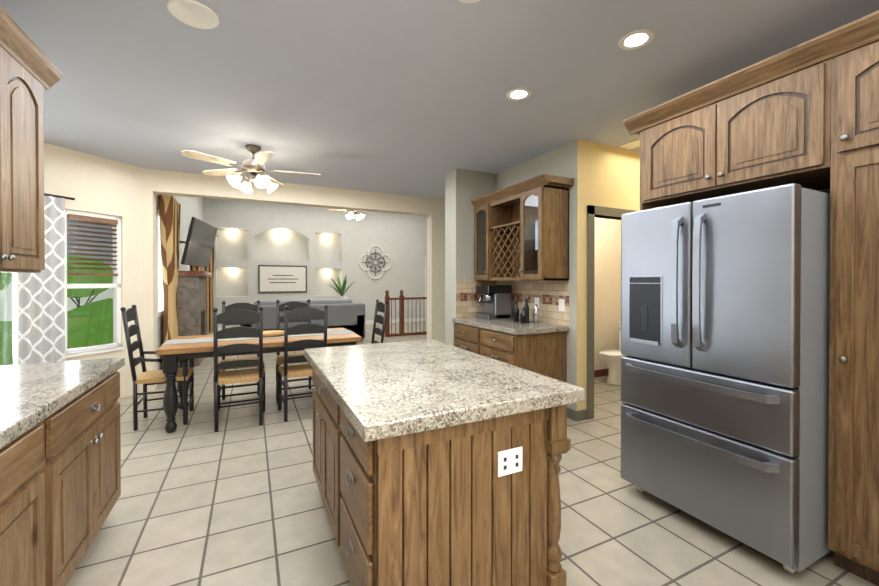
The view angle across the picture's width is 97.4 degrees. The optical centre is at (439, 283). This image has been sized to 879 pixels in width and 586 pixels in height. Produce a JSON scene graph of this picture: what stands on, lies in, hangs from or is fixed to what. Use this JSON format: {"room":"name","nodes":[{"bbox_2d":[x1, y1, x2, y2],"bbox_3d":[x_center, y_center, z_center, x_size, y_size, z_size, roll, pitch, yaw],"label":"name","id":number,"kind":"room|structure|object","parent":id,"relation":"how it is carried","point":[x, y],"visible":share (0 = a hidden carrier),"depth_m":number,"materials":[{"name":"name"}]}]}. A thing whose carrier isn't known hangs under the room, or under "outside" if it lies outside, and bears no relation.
{"room":"kitchen","nodes":[
{"label":"kitchen","id":0,"kind":"room"},
{"bbox_2d":[44,142,144,398],"bbox_3d":[-4.262,-0.022,3.185,0.140,2.760,3.594,0,0,19],"label":"wall","id":1,"kind":"structure","parent":0,"point":[93,184],"depth_m":4.50,"materials":[{"name":"beige paint"}]},
{"bbox_2d":[0,273,18,364],"bbox_3d":[-4.322,0.304,2.917,0.120,2.090,1.744,0,0,19],"label":"nook window","id":2,"kind":"structure","parent":1,"relation":"in","point":[15,302],"depth_m":3.70,"materials":[{"name":"plastic"}]},
{"bbox_2d":[19,193,74,363],"bbox_3d":[-3.903,0.217,3.800,0.040,2.212,0.520,0,0,19],"label":"curtain","id":3,"kind":"object","parent":1,"relation":"hanging from","point":[41,320],"visible":0.6,"depth_m":3.84,"materials":[{"name":"fabric"}]},
{"bbox_2d":[64,209,123,357],"bbox_3d":[-3.851,0.000,4.288,0.120,1.560,0.560,0,0,19],"label":"nook window","id":4,"kind":"structure","parent":1,"relation":"in","point":[114,222],"depth_m":4.31,"materials":[{"name":"plastic"}]},
{"bbox_2d":[156,194,203,384],"bbox_3d":[-5.011,-0.523,7.602,0.100,3.700,5.900,0,0,-26],"label":"wall","id":5,"kind":"structure","parent":0,"point":[191,207],"depth_m":7.13,"materials":[{"name":"white paint"}]},
{"bbox_2d":[156,208,163,316],"bbox_3d":[-3.903,-0.358,5.473,0.014,1.600,0.900,0,0,-26],"label":"living room window","id":6,"kind":"structure","parent":5,"relation":"in","point":[160,302],"depth_m":5.16,"materials":[{"name":"glass"}]},
{"bbox_2d":[158,194,180,342],"bbox_3d":[-3.777,0.056,5.426,0.150,2.512,0.960,0,0,-26],"label":"curtain","id":7,"kind":"object","parent":5,"relation":"hanging from","point":[169,213],"visible":0.71,"depth_m":5.25,"materials":[{"name":"fabric"}]},
{"bbox_2d":[180,217,217,266],"bbox_3d":[-3.926,-0.623,6.173,0.588,0.701,1.262,0,0,-26],"label":"wall-mounted tv","id":8,"kind":"object","parent":5,"relation":"attached to","point":[199,242],"visible":0.94,"depth_m":6.06,"materials":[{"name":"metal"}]},
{"bbox_2d":[205,235,216,331],"bbox_3d":[-6.057,0.008,10.178,0.420,2.542,0.040,0,0,-26],"label":"curtain","id":9,"kind":"object","parent":5,"relation":"hanging from","point":[209,295],"visible":0.6,"depth_m":10.18,"materials":[{"name":"fabric"}]},
{"bbox_2d":[192,266,202,270],"bbox_3d":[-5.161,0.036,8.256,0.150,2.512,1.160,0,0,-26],"label":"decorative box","id":10,"kind":"object","parent":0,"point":[196,268],"depth_m":8.02,"materials":[{"name":"wood"}]},
{"bbox_2d":[144,168,444,391],"bbox_3d":[-0.455,-0.515,6.435,7.700,3.700,0.200,0,0,-26],"label":"wall","id":11,"kind":"structure","parent":0,"point":[163,182],"depth_m":5.53,"materials":[{"name":"beige paint"}]},
{"bbox_2d":[203,198,426,326],"bbox_3d":[-3.135,-0.553,11.915,7.700,3.700,0.400,0,0,-26],"label":"wall","id":12,"kind":"structure","parent":0,"point":[325,246],"depth_m":11.61,"materials":[{"name":"beige paint"}]},
{"bbox_2d":[258,265,306,292],"bbox_3d":[-4.461,-0.117,11.023,1.290,0.780,0.038,0,0,-26],"label":"art","id":13,"kind":"object","parent":12,"relation":"attached to","point":[282,279],"visible":0.96,"depth_m":11.00,"materials":[{"name":"fabric"}]},
{"bbox_2d":[207,318,424,332],"bbox_3d":[-3.044,1.238,11.742,7.500,0.120,0.012,0,0,-26],"label":"baseboard","id":14,"kind":"structure","parent":12,"relation":"attached to","point":[413,319],"depth_m":12.56,"materials":[{"name":"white wood"}]},
{"bbox_2d":[359,245,391,279],"bbox_3d":[-2.021,-0.655,12.208,1.084,1.084,0.044,0,0,-26],"label":"wall art","id":15,"kind":"object","parent":12,"relation":"attached to","point":[375,267],"visible":1,"depth_m":12.20,"materials":[{"name":"metal"}]},
{"bbox_2d":[425,256,426,320],"bbox_3d":[-0.259,0.189,13.095,0.500,2.200,0.015,0,0,-26],"label":"trim","id":16,"kind":"structure","parent":12,"relation":"attached to","point":[425,288],"depth_m":12.99,"materials":[{"name":"beige paint"}]},
{"bbox_2d":[0,0,878,198],"bbox_3d":[-0.290,-1.446,2.223,9.300,0.100,7.900,0,0,-26],"label":"ceiling","id":17,"kind":"structure","parent":0,"point":[404,97],"depth_m":2.59,"materials":[{"name":"paint"}]},
{"bbox_2d":[167,0,218,28],"bbox_3d":[-1.272,-1.391,2.000,0.230,0.007,0.230,0,0,-26],"label":"ceiling vent","id":18,"kind":"object","parent":17,"relation":"in","point":[193,13],"visible":1,"depth_m":1.99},
{"bbox_2d":[181,144,319,192],"bbox_3d":[-1.880,-1.181,3.978,1.242,0.450,1.247,0,0,-26],"label":"ceiling fan","id":19,"kind":"object","parent":17,"relation":"hanging from","point":[254,167],"visible":1,"depth_m":3.91,"materials":[{"name":"beige wood"}]},
{"bbox_2d":[459,0,480,2],"bbox_3d":[0.149,-1.390,1.826,0.184,0.006,0.184,0,0,-26],"label":"recessed light","id":20,"kind":"object","parent":17,"relation":"in","point":[469,1],"visible":1,"depth_m":1.90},
{"bbox_2d":[506,88,530,100],"bbox_3d":[0.587,-1.397,2.864,0.184,0.006,0.184,0,0,-26],"label":"recessed light","id":21,"kind":"object","parent":17,"relation":"in","point":[517,94],"visible":1,"depth_m":2.86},
{"bbox_2d":[618,139,639,149],"bbox_3d":[1.992,-1.402,3.863,0.180,0.011,0.340,0,0,-26],"label":"ceiling vent","id":22,"kind":"object","parent":17,"relation":"in","point":[632,144],"visible":0.56,"depth_m":3.92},
{"bbox_2d":[618,29,653,49],"bbox_3d":[1.127,-1.393,2.216,0.184,0.006,0.184,0,0,-26],"label":"recessed light","id":23,"kind":"object","parent":17,"relation":"in","point":[636,39],"visible":1,"depth_m":2.21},
{"bbox_2d":[445,168,496,345],"bbox_3d":[0.542,-0.035,5.083,0.900,2.760,0.290,0,0,-26],"label":"wall","id":24,"kind":"structure","parent":0,"point":[464,188],"depth_m":4.84,"materials":[{"name":"beige paint"}]},
{"bbox_2d":[66,321,876,585],"bbox_3d":[-1.203,1.393,5.247,10.300,0.100,14.100,0,0,-26],"label":"floor","id":25,"kind":"structure","parent":0,"point":[236,499],"depth_m":2.27,"materials":[{"name":"tile"}]},
{"bbox_2d":[0,409,55,585],"bbox_3d":[-1.563,0.938,0.916,0.642,0.870,0.880,0,0,-26],"label":"base cabinet","id":26,"kind":"object","parent":25,"relation":"on","point":[28,461],"depth_m":1.33,"materials":[{"name":"brown wood"}]},
{"bbox_2d":[56,365,123,585],"bbox_3d":[-1.958,0.933,1.725,0.642,0.870,0.920,0,0,-26],"label":"base cabinet","id":27,"kind":"object","parent":25,"relation":"on","point":[60,463],"depth_m":1.78,"materials":[{"name":"brown wood"}]},
{"bbox_2d":[0,357,123,444],"bbox_3d":[-1.226,0.482,0.232,0.648,0.052,4.320,0,0,-26],"label":"countertop","id":28,"kind":"structure","parent":27,"relation":"on","point":[29,392],"depth_m":1.68,"materials":[{"name":"beige stone"}]},
{"bbox_2d":[120,305,193,430],"bbox_3d":[-2.740,0.784,3.790,0.530,1.139,0.474,0,0,-26],"label":"chair","id":29,"kind":"object","parent":25,"relation":"on","point":[185,375],"visible":0.88,"depth_m":3.69,"materials":[{"name":"black paint"}]},
{"bbox_2d":[177,271,211,366],"bbox_3d":[-4.262,0.568,6.696,0.438,1.530,1.360,0,0,-26],"label":"stone fireplace","id":30,"kind":"object","parent":25,"relation":"on","point":[191,306],"visible":0.69,"depth_m":6.17,"materials":[{"name":"brown stone"}]},
{"bbox_2d":[212,306,264,431],"bbox_3d":[-1.937,0.784,3.739,0.474,1.139,0.521,0,0,-26],"label":"chair","id":31,"kind":"object","parent":25,"relation":"on","point":[241,375],"visible":1,"depth_m":3.58,"materials":[{"name":"black paint"}]},
{"bbox_2d":[218,300,263,409],"bbox_3d":[-2.272,0.780,4.424,0.474,1.139,0.521,0,0,-26],"label":"chair","id":32,"kind":"object","parent":25,"relation":"on","point":[246,306],"visible":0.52,"depth_m":4.54,"materials":[{"name":"black paint"}]},
{"bbox_2d":[156,328,360,432],"bbox_3d":[-1.865,0.934,4.197,1.838,0.834,0.900,0,0,-26],"label":"dining table","id":33,"kind":"object","parent":25,"relation":"on","point":[173,351],"visible":0.48,"depth_m":3.77,"materials":[{"name":"black paint"}]},
{"bbox_2d":[276,299,313,401],"bbox_3d":[-1.746,0.778,4.692,0.474,1.139,0.521,0,0,-26],"label":"chair","id":34,"kind":"object","parent":25,"relation":"on","point":[292,305],"visible":0.42,"depth_m":4.80,"materials":[{"name":"black paint"}]},
{"bbox_2d":[277,305,327,421],"bbox_3d":[-1.403,0.783,3.990,0.474,1.139,0.521,0,0,-26],"label":"chair","id":35,"kind":"object","parent":25,"relation":"on","point":[286,371],"visible":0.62,"depth_m":3.80,"materials":[{"name":"black paint"}]},
{"bbox_2d":[240,299,364,340],"bbox_3d":[-3.018,0.840,8.625,2.530,0.960,0.970,0,0,-26],"label":"sofa","id":36,"kind":"object","parent":25,"relation":"on","point":[348,314],"visible":0.52,"depth_m":8.45,"materials":[{"name":"fabric"}]},
{"bbox_2d":[371,299,387,343],"bbox_3d":[-0.923,0.778,4.656,0.521,1.139,0.474,0,0,-26],"label":"chair","id":37,"kind":"object","parent":25,"relation":"on","point":[381,307],"visible":0.4,"depth_m":4.72,"materials":[{"name":"black paint"}]},
{"bbox_2d":[385,290,426,336],"bbox_3d":[0.108,0.734,10.170,3.215,1.150,0.105,0,0,-26],"label":"stair rail","id":38,"kind":"object","parent":25,"relation":"on","point":[401,298],"visible":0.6,"depth_m":9.59,"materials":[{"name":"brown wood"}]},
{"bbox_2d":[312,371,570,585],"bbox_3d":[-0.159,0.930,2.109,0.892,0.870,1.452,0,0,-26],"label":"kitchen island","id":39,"kind":"object","parent":25,"relation":"on","point":[435,463],"depth_m":1.50,"materials":[{"name":"brown wood"}]},
{"bbox_2d":[304,339,584,442],"bbox_3d":[-0.146,0.471,2.117,0.956,0.056,1.533,0,0,-26],"label":"island countertop","id":40,"kind":"structure","parent":39,"relation":"on","point":[383,391],"depth_m":1.65,"materials":[{"name":"beige stone"}]},
{"bbox_2d":[452,321,475,352],"bbox_3d":[0.583,0.913,4.598,0.642,0.870,0.621,0,0,-26],"label":"base cabinet","id":41,"kind":"object","parent":25,"relation":"on","point":[464,335],"depth_m":4.46,"materials":[{"name":"brown wood"}]},
{"bbox_2d":[476,325,566,382],"bbox_3d":[0.856,0.917,4.039,0.642,0.870,0.624,0,0,-26],"label":"base cabinet","id":42,"kind":"object","parent":25,"relation":"on","point":[539,348],"depth_m":3.80,"materials":[{"name":"brown wood"}]},
{"bbox_2d":[452,317,567,336],"bbox_3d":[0.725,0.454,4.300,0.646,0.052,1.276,0,0,-26],"label":"countertop","id":43,"kind":"structure","parent":42,"relation":"on","point":[509,326],"depth_m":3.92,"materials":[{"name":"beige stone"}]},
{"bbox_2d":[476,285,511,319],"bbox_3d":[0.620,0.226,4.650,0.403,0.400,0.284,0,0,-26],"label":"espresso machine","id":44,"kind":"object","parent":43,"relation":"on","point":[496,301],"visible":1,"depth_m":4.56,"materials":[{"name":"silver metal"}]},
{"bbox_2d":[513,302,518,321],"bbox_3d":[0.860,0.318,4.322,0.068,0.220,0.068,0,1,-41],"label":"bottle","id":45,"kind":"object","parent":43,"relation":"on","point":[516,310],"depth_m":4.30,"materials":[{"name":"black glass"}]},
{"bbox_2d":[520,298,528,322],"bbox_3d":[0.928,0.299,4.212,0.078,0.260,0.168,0,0,22],"label":"bottle","id":46,"kind":"object","parent":43,"relation":"on","point":[524,316],"depth_m":4.15,"materials":[{"name":"black glass"}]},
{"bbox_2d":[534,304,538,322],"bbox_3d":[1.037,0.329,4.142,0.054,0.200,0.054,0,1,-41],"label":"bottle","id":47,"kind":"object","parent":43,"relation":"on","point":[536,313],"depth_m":4.12,"materials":[{"name":"clear glass"}]},
{"bbox_2d":[599,321,625,385],"bbox_3d":[2.488,0.946,5.235,0.736,0.795,0.440,0,0,-26],"label":"toilet","id":48,"kind":"object","parent":25,"relation":"on","point":[611,358],"visible":0.4,"depth_m":5.09,"materials":[{"name":"ceramic"}]},
{"bbox_2d":[620,183,830,573],"bbox_3d":[1.735,0.456,2.297,0.908,1.815,0.900,0,0,-26],"label":"refrigerator","id":49,"kind":"object","parent":25,"relation":"on","point":[725,306],"visible":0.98,"depth_m":1.93,"materials":[{"name":"silver metal"}]},
{"bbox_2d":[828,40,878,585],"bbox_3d":[2.244,0.153,1.691,0.618,2.430,0.603,0,0,-26],"label":"tall cabinet","id":50,"kind":"object","parent":25,"relation":"on","point":[853,501],"visible":1,"depth_m":1.73,"materials":[{"name":"brown wood"}]},
{"bbox_2d":[623,10,878,134],"bbox_3d":[2.203,-1.110,1.705,0.672,0.095,2.675,0,0,-26],"label":"crown molding","id":51,"kind":"structure","parent":50,"relation":"attached to","point":[856,34],"depth_m":2.01,"materials":[{"name":"brown wood"}]},
{"bbox_3d":[-2.620,0.958,10.396,0.480,0.700,0.468,0,0,-26],"label":"plant stand","id":52,"kind":"object","parent":25,"relation":"on","visible":0},
{"bbox_2d":[328,273,353,298],"bbox_3d":[-2.642,0.168,10.387,0.823,0.880,0.802,0,0,-26],"label":"palm plant","id":53,"kind":"object","parent":52,"relation":"on","point":[340,290],"visible":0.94,"depth_m":10.32,"materials":[{"name":"green plant"}]},
{"bbox_2d":[497,143,567,406],"bbox_3d":[1.062,-0.031,4.475,0.100,2.760,1.260,0,0,-26],"label":"wall","id":54,"kind":"structure","parent":0,"point":[554,162],"depth_m":4.25,"materials":[{"name":"beige paint"}]},
{"bbox_2d":[474,204,485,279],"bbox_3d":[0.658,-0.493,4.776,0.343,0.920,0.350,0,0,-26],"label":"upper cabinet","id":55,"kind":"object","parent":54,"relation":"attached to","point":[479,211],"depth_m":4.84,"materials":[{"name":"brown wood"}]},
{"bbox_2d":[471,174,573,206],"bbox_3d":[0.857,-0.993,4.321,0.382,0.085,1.335,0,0,-26],"label":"crown molding","id":56,"kind":"structure","parent":55,"relation":"attached to","point":[544,179],"depth_m":3.91,"materials":[{"name":"brown wood"}]},
{"bbox_2d":[486,193,517,279],"bbox_3d":[0.861,-0.491,4.360,0.343,0.920,0.698,0,0,-26],"label":"upper cabinet","id":57,"kind":"object","parent":54,"relation":"attached to","point":[501,214],"depth_m":4.56,"materials":[{"name":"brown wood"}]},
{"bbox_2d":[456,280,568,325],"bbox_3d":[0.752,0.199,4.314,0.600,0.458,1.280,0,0,-26],"label":"tile backsplash","id":58,"kind":"structure","parent":54,"relation":"attached to","point":[550,298],"depth_m":4.40,"materials":[{"name":"tile"}]},
{"bbox_2d":[518,185,568,279],"bbox_3d":[1.064,-0.488,3.944,0.343,0.920,0.350,0,0,-26],"label":"upper cabinet","id":59,"kind":"object","parent":54,"relation":"attached to","point":[523,235],"depth_m":3.82,"materials":[{"name":"brown wood"}]},
{"bbox_2d":[568,139,576,410],"bbox_3d":[1.319,-0.027,3.833,0.003,2.760,0.120,0,0,-26],"label":"end cap","id":60,"kind":"object","parent":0,"point":[572,331],"visible":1,"depth_m":3.83,"materials":[{"name":"beige paint"}]},
{"bbox_2d":[594,217,620,369],"bbox_3d":[1.822,-0.038,5.426,2.100,2.760,0.220,0,0,-26],"label":"wall","id":61,"kind":"structure","parent":0,"point":[607,295],"depth_m":5.60,"materials":[{"name":"beige paint"}]},
{"bbox_2d":[594,368,608,377],"bbox_3d":[1.846,1.293,5.317,2.040,0.100,0.012,0,0,-26],"label":"baseboard","id":62,"kind":"structure","parent":61,"relation":"attached to","point":[602,372],"depth_m":5.55,"materials":[{"name":"brown wood"}]},
{"bbox_2d":[577,139,639,410],"bbox_3d":[2.398,-0.030,4.361,2.400,2.760,0.120,0,0,-26],"label":"wall","id":63,"kind":"structure","parent":0,"point":[608,176],"depth_m":3.86,"materials":[{"name":"beige paint"}]},
{"bbox_2d":[587,205,634,418],"bbox_3d":[1.861,0.289,4.090,0.935,2.125,0.138,0,0,-26],"label":"door frame","id":64,"kind":"structure","parent":63,"relation":"attached to","point":[593,212],"depth_m":3.84,"materials":[{"name":"brown wood"}]},
{"bbox_2d":[640,59,830,210],"bbox_3d":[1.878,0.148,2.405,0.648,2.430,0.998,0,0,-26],"label":"upper cabinet","id":65,"kind":"object","parent":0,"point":[776,132],"visible":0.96,"depth_m":2.15,"materials":[{"name":"brown wood"}]},
{"bbox_3d":[-1.513,0.000,-0.046,0.100,2.760,4.680,0,0,-26],"label":"wall","id":66,"kind":"structure","parent":0,"visible":0},
{"bbox_2d":[0,46,44,272],"bbox_3d":[-2.055,-0.551,1.574,0.347,1.000,0.906,0,0,-26],"label":"upper cabinet","id":67,"kind":"object","parent":66,"relation":"attached to","point":[22,242],"visible":1,"depth_m":1.82,"materials":[{"name":"brown wood"}]},
{"bbox_2d":[0,6,62,89],"bbox_3d":[-1.700,-1.097,0.902,0.396,0.100,2.560,0,0,-26],"label":"crown molding","id":68,"kind":"structure","parent":67,"relation":"attached to","point":[19,45],"depth_m":1.84,"materials":[{"name":"brown wood"}]},
{"bbox_3d":[-1.817,-2.434,9.207,7.900,0.100,6.400,0,0,-26],"label":"ceiling","id":69,"kind":"structure","parent":0,"visible":0},
{"bbox_2d":[327,208,376,219],"bbox_3d":[-2.111,-1.980,9.568,1.255,0.810,1.218,0,0,-26],"label":"room ceiling fan","id":70,"kind":"object","parent":69,"relation":"hanging from","point":[352,213],"visible":0.73,"depth_m":9.49,"materials":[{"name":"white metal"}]},
{"label":"outside","id":71,"kind":"structure","parent":0,"visible":0},
{"bbox_2d":[0,255,112,365],"bbox_3d":[-11.275,0.477,4.593,13.680,1.982,13.500,0,0,19],"label":"garden","id":72,"kind":"object","parent":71,"point":[98,301],"depth_m":6.79,"materials":[{"name":"green plant"}]}
]}

